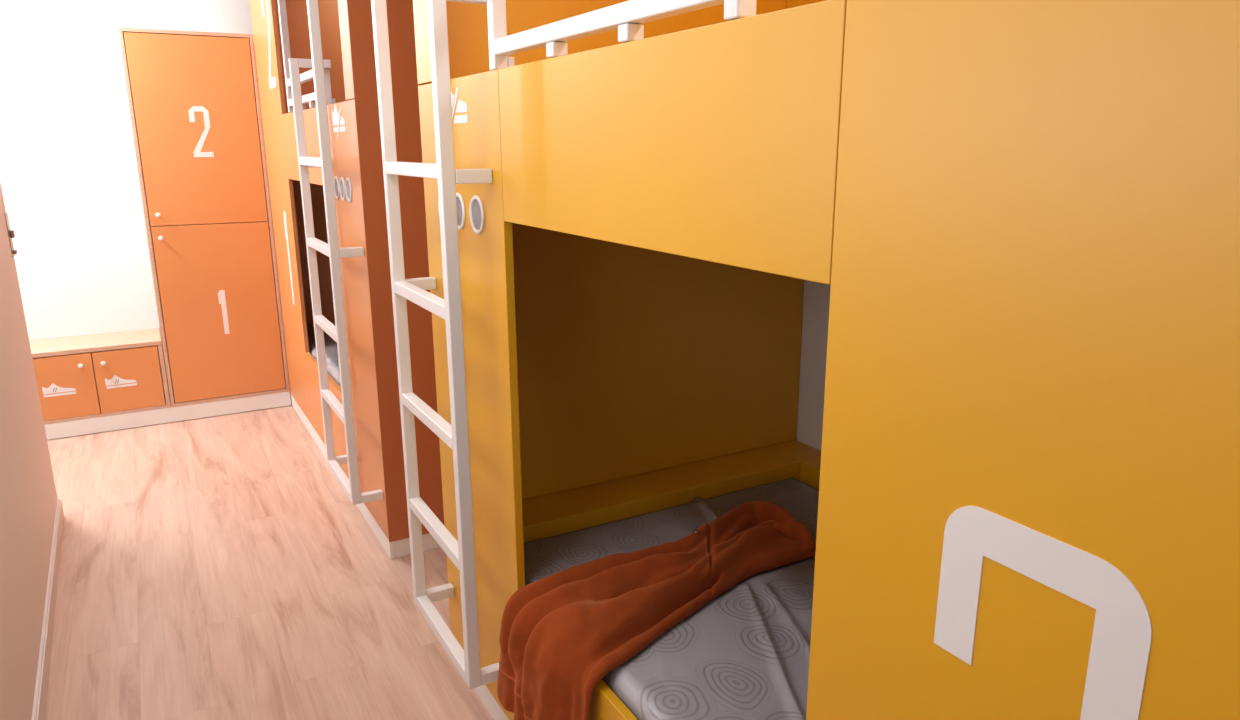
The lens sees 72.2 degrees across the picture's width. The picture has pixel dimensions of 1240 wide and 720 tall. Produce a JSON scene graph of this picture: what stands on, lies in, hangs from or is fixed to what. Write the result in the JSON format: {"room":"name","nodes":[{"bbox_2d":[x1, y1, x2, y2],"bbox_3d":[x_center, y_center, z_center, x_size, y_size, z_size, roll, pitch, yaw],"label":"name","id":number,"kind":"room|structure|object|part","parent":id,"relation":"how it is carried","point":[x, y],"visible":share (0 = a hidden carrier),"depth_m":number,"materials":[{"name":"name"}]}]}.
{"room":"dormitory","nodes":[
{"label":"dormitory","id":0,"kind":"room"},
{"bbox_2d":[0,181,56,719],"bbox_3d":[-0.966,0.014,0.880,0.120,2.550,5.634,-9,16,-30],"label":"wall","id":1,"kind":"structure","parent":0,"point":[28,494],"depth_m":2.59,"materials":[{"name":"paint"}]},
{"bbox_2d":[4,212,16,256],"bbox_3d":[-2.326,-0.480,3.250,0.015,0.167,0.071,-8,16,-28],"label":"latch plate","id":2,"kind":"object","parent":1,"relation":"attached to","point":[11,234],"visible":1,"depth_m":3.25,"materials":[{"name":"silver metal"}]},
{"bbox_2d":[32,498,63,719],"bbox_3d":[-0.902,1.202,1.214,0.012,0.083,5.630,-9,16,-30],"label":"baseboard","id":3,"kind":"structure","parent":1,"relation":"attached to","point":[43,671],"depth_m":2.66,"materials":[{"name":"paint"}]},
{"bbox_2d":[0,0,289,404],"bbox_3d":[-3.036,-0.931,4.653,4.565,2.550,0.100,-8,16,-28],"label":"wall","id":4,"kind":"structure","parent":0,"point":[69,179],"depth_m":4.62,"materials":[{"name":"white paint"}]},
{"bbox_2d":[45,393,493,719],"bbox_3d":[-1.244,1.113,1.905,4.565,0.080,7.370,-8,16,-28],"label":"floor","id":5,"kind":"structure","parent":0,"point":[219,567],"depth_m":2.96,"materials":[{"name":"brown wood"}]},
{"bbox_2d":[29,328,170,423],"bbox_3d":[-3.243,0.135,4.495,1.487,0.382,0.412,-8,16,-28],"label":"cabinet","id":6,"kind":"object","parent":5,"relation":"on","point":[106,374],"visible":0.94,"depth_m":4.57,"materials":[{"name":"brown wood"}]},
{"bbox_3d":[-2.939,0.143,4.478,0.305,0.336,0.019,-8,16,-28],"label":"door","id":7,"kind":"part","parent":6,"relation":"part of","materials":[{"name":"orange laminate"}]},
{"bbox_3d":[-2.669,0.104,4.626,0.307,0.336,0.019,-8,16,-28],"label":"door","id":8,"kind":"part","parent":6,"relation":"part of","materials":[{"name":"orange laminate"}]},
{"bbox_2d":[44,391,290,439],"bbox_3d":[-2.885,0.359,4.562,2.118,0.084,0.018,-8,16,-28],"label":"baseboard","id":9,"kind":"structure","parent":5,"relation":"on","point":[216,408],"depth_m":4.74,"materials":[{"name":"white wood"}]},
{"bbox_2d":[118,27,289,406],"bbox_3d":[-2.323,-0.778,4.800,0.628,1.993,0.410,-8,16,-28],"label":"locker","id":10,"kind":"object","parent":5,"relation":"on","point":[193,96],"visible":1,"depth_m":4.63,"materials":[{"name":"brown wood"}]},
{"bbox_3d":[-2.245,-1.218,4.541,0.584,0.969,0.019,-8,16,-28],"label":"door","id":11,"kind":"part","parent":10,"relation":"part of","materials":[{"name":"orange laminate"}]},
{"bbox_3d":[-2.240,-0.271,4.781,0.584,0.976,0.019,-8,16,-28],"label":"door","id":12,"kind":"part","parent":10,"relation":"part of","materials":[{"name":"orange laminate"}]},
{"bbox_2d":[249,0,443,558],"bbox_3d":[-0.896,-0.798,4.091,1.198,2.546,2.238,-8,16,-28],"label":"bunk bed","id":13,"kind":"object","parent":5,"relation":"on","point":[280,28],"visible":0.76,"depth_m":3.15,"materials":[{"name":"orange laminate"}]},
{"bbox_3d":[-1.780,-0.924,4.451,0.020,2.468,0.708,-8,16,-28],"label":"panel","id":14,"kind":"part","parent":13,"relation":"part of","materials":[{"name":"orange laminate"}]},
{"bbox_3d":[-1.506,-1.567,3.792,0.030,0.890,0.030,-8,16,-28],"label":"post","id":15,"kind":"part","parent":13,"relation":"part of","materials":[{"name":"white metal"}]},
{"bbox_3d":[-1.306,-1.173,3.528,0.030,0.030,0.777,-8,16,-28],"label":"rail","id":16,"kind":"part","parent":13,"relation":"part of","materials":[{"name":"white metal"}]},
{"bbox_3d":[-1.305,-1.089,3.549,0.030,0.030,0.777,-8,16,-28],"label":"rail","id":17,"kind":"part","parent":13,"relation":"part of","materials":[{"name":"white metal"}]},
{"bbox_3d":[-1.368,-0.926,3.694,0.020,0.302,0.973,-8,16,-28],"label":"panel","id":18,"kind":"part","parent":13,"relation":"part of","materials":[{"name":"orange laminate"}]},
{"bbox_3d":[-1.429,-1.034,5.034,1.172,2.546,0.020,-8,16,-28],"label":"panel","id":19,"kind":"part","parent":13,"relation":"part of","materials":[{"name":"orange laminate"}]},
{"bbox_2d":[307,322,340,386],"bbox_3d":[-1.019,0.026,4.388,0.999,0.222,1.851,-8,16,-28],"label":"mattress","id":20,"kind":"object","parent":13,"relation":"on","point":[331,350],"visible":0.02,"depth_m":4.31,"materials":[{"name":"white fabric"}]},
{"bbox_3d":[-1.362,0.257,3.993,0.020,0.398,0.973,-8,16,-28],"label":"sill panel","id":21,"kind":"part","parent":13,"relation":"part of","materials":[{"name":"orange laminate"}]},
{"bbox_2d":[288,0,382,504],"bbox_3d":[-1.038,-0.593,3.071,0.144,2.188,0.501,-8,16,-28],"label":"ladder","id":22,"kind":"object","parent":13,"relation":"attached to","point":[321,67],"visible":0.95,"depth_m":3.07,"materials":[{"name":"white metal"}]},
{"bbox_3d":[-1.106,-1.041,3.198,0.030,0.161,0.030,-8,16,-28],"label":"return post","id":23,"kind":"part","parent":22,"relation":"part of","materials":[{"name":"white metal"}]},
{"bbox_3d":[-0.892,-1.303,2.723,0.020,0.895,0.130,-8,16,-28],"label":"post","id":24,"kind":"part","parent":13,"relation":"part of","materials":[{"name":"orange laminate"}]},
{"bbox_3d":[-0.990,-0.150,3.204,0.020,1.570,0.551,-8,16,-28],"label":"panel","id":25,"kind":"part","parent":13,"relation":"part of","materials":[{"name":"orange laminate"}]},
{"bbox_3d":[-0.349,-0.599,3.148,1.192,2.474,0.023,-8,16,-28],"label":"panel","id":26,"kind":"part","parent":13,"relation":"part of","materials":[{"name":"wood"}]},
{"bbox_2d":[413,0,1239,719],"bbox_3d":[0.552,-0.174,1.601,1.198,2.546,2.238,-8,16,-28],"label":"bunk bed","id":27,"kind":"object","parent":5,"relation":"on","point":[1020,218],"visible":0.73,"depth_m":0.89,"materials":[{"name":"yellow laminate"}]},
{"bbox_3d":[-0.477,-1.124,2.009,0.020,0.895,0.130,-8,16,-28],"label":"post","id":28,"kind":"part","parent":27,"relation":"part of","materials":[{"name":"yellow laminate"}]},
{"bbox_2d":[371,0,507,688],"bbox_3d":[-0.411,-0.323,1.993,0.144,2.188,0.501,-8,16,-28],"label":"ladder","id":29,"kind":"object","parent":27,"relation":"attached to","point":[461,553],"visible":0.92,"depth_m":2.00,"materials":[{"name":"white metal"}]},
{"bbox_3d":[-0.248,-0.672,1.722,0.030,0.161,0.030,-8,16,-28],"label":"return post","id":30,"kind":"part","parent":29,"relation":"part of","materials":[{"name":"white metal"}]},
{"bbox_3d":[-0.368,0.118,2.135,0.020,1.570,0.551,-8,16,-28],"label":"panel","id":31,"kind":"part","parent":27,"relation":"part of","materials":[{"name":"yellow laminate"}]},
{"bbox_3d":[0.010,-0.409,2.538,1.192,2.545,0.023,-8,16,-28],"label":"panel","id":32,"kind":"part","parent":27,"relation":"part of","materials":[{"name":"yellow laminate"}]},
{"bbox_3d":[-0.050,-0.549,1.389,0.030,0.030,0.777,-8,16,-28],"label":"rail","id":33,"kind":"part","parent":27,"relation":"part of","materials":[{"name":"white metal"}]},
{"bbox_3d":[0.010,0.848,1.634,0.020,0.398,0.973,-8,16,-28],"label":"sill panel","id":34,"kind":"part","parent":27,"relation":"part of","materials":[{"name":"yellow laminate"}]},
{"bbox_2d":[524,477,818,719],"bbox_3d":[0.562,0.707,1.667,0.999,0.222,1.851,-8,16,-28],"label":"mattress","id":35,"kind":"object","parent":27,"relation":"on","point":[744,654],"visible":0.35,"depth_m":1.81,"materials":[{"name":"grey patterned fabric"}]},
{"bbox_2d":[497,501,815,719],"bbox_3d":[0.138,0.618,1.996,0.820,0.351,0.441,-8,16,-28],"label":"blanket","id":36,"kind":"object","parent":35,"relation":"on","point":[562,632],"visible":0.99,"depth_m":1.87,"materials":[{"name":"orange fabric"}]},
{"bbox_3d":[0.004,-0.335,1.334,0.020,0.302,0.973,-8,16,-28],"label":"panel","id":37,"kind":"part","parent":27,"relation":"part of","materials":[{"name":"yellow laminate"}]},
{"bbox_3d":[0.147,-0.855,0.948,0.030,0.890,0.030,-8,16,-28],"label":"post","id":38,"kind":"part","parent":27,"relation":"part of","materials":[{"name":"white metal"}]},
{"bbox_3d":[1.062,-0.938,1.706,0.018,1.121,2.190,-8,16,-28],"label":"panel","id":39,"kind":"part","parent":27,"relation":"part of","materials":[{"name":"orange laminate"}]},
{"bbox_3d":[0.418,0.023,0.668,0.020,2.468,0.708,-8,16,-28],"label":"panel","id":40,"kind":"part","parent":27,"relation":"part of","materials":[{"name":"yellow laminate"}]},
{"bbox_2d":[796,280,830,450],"bbox_3d":[0.719,-0.430,2.600,0.100,2.550,7.270,-8,16,-28],"label":"wall","id":41,"kind":"structure","parent":0,"point":[816,296],"depth_m":2.77,"materials":[{"name":"white paint"}]}
]}

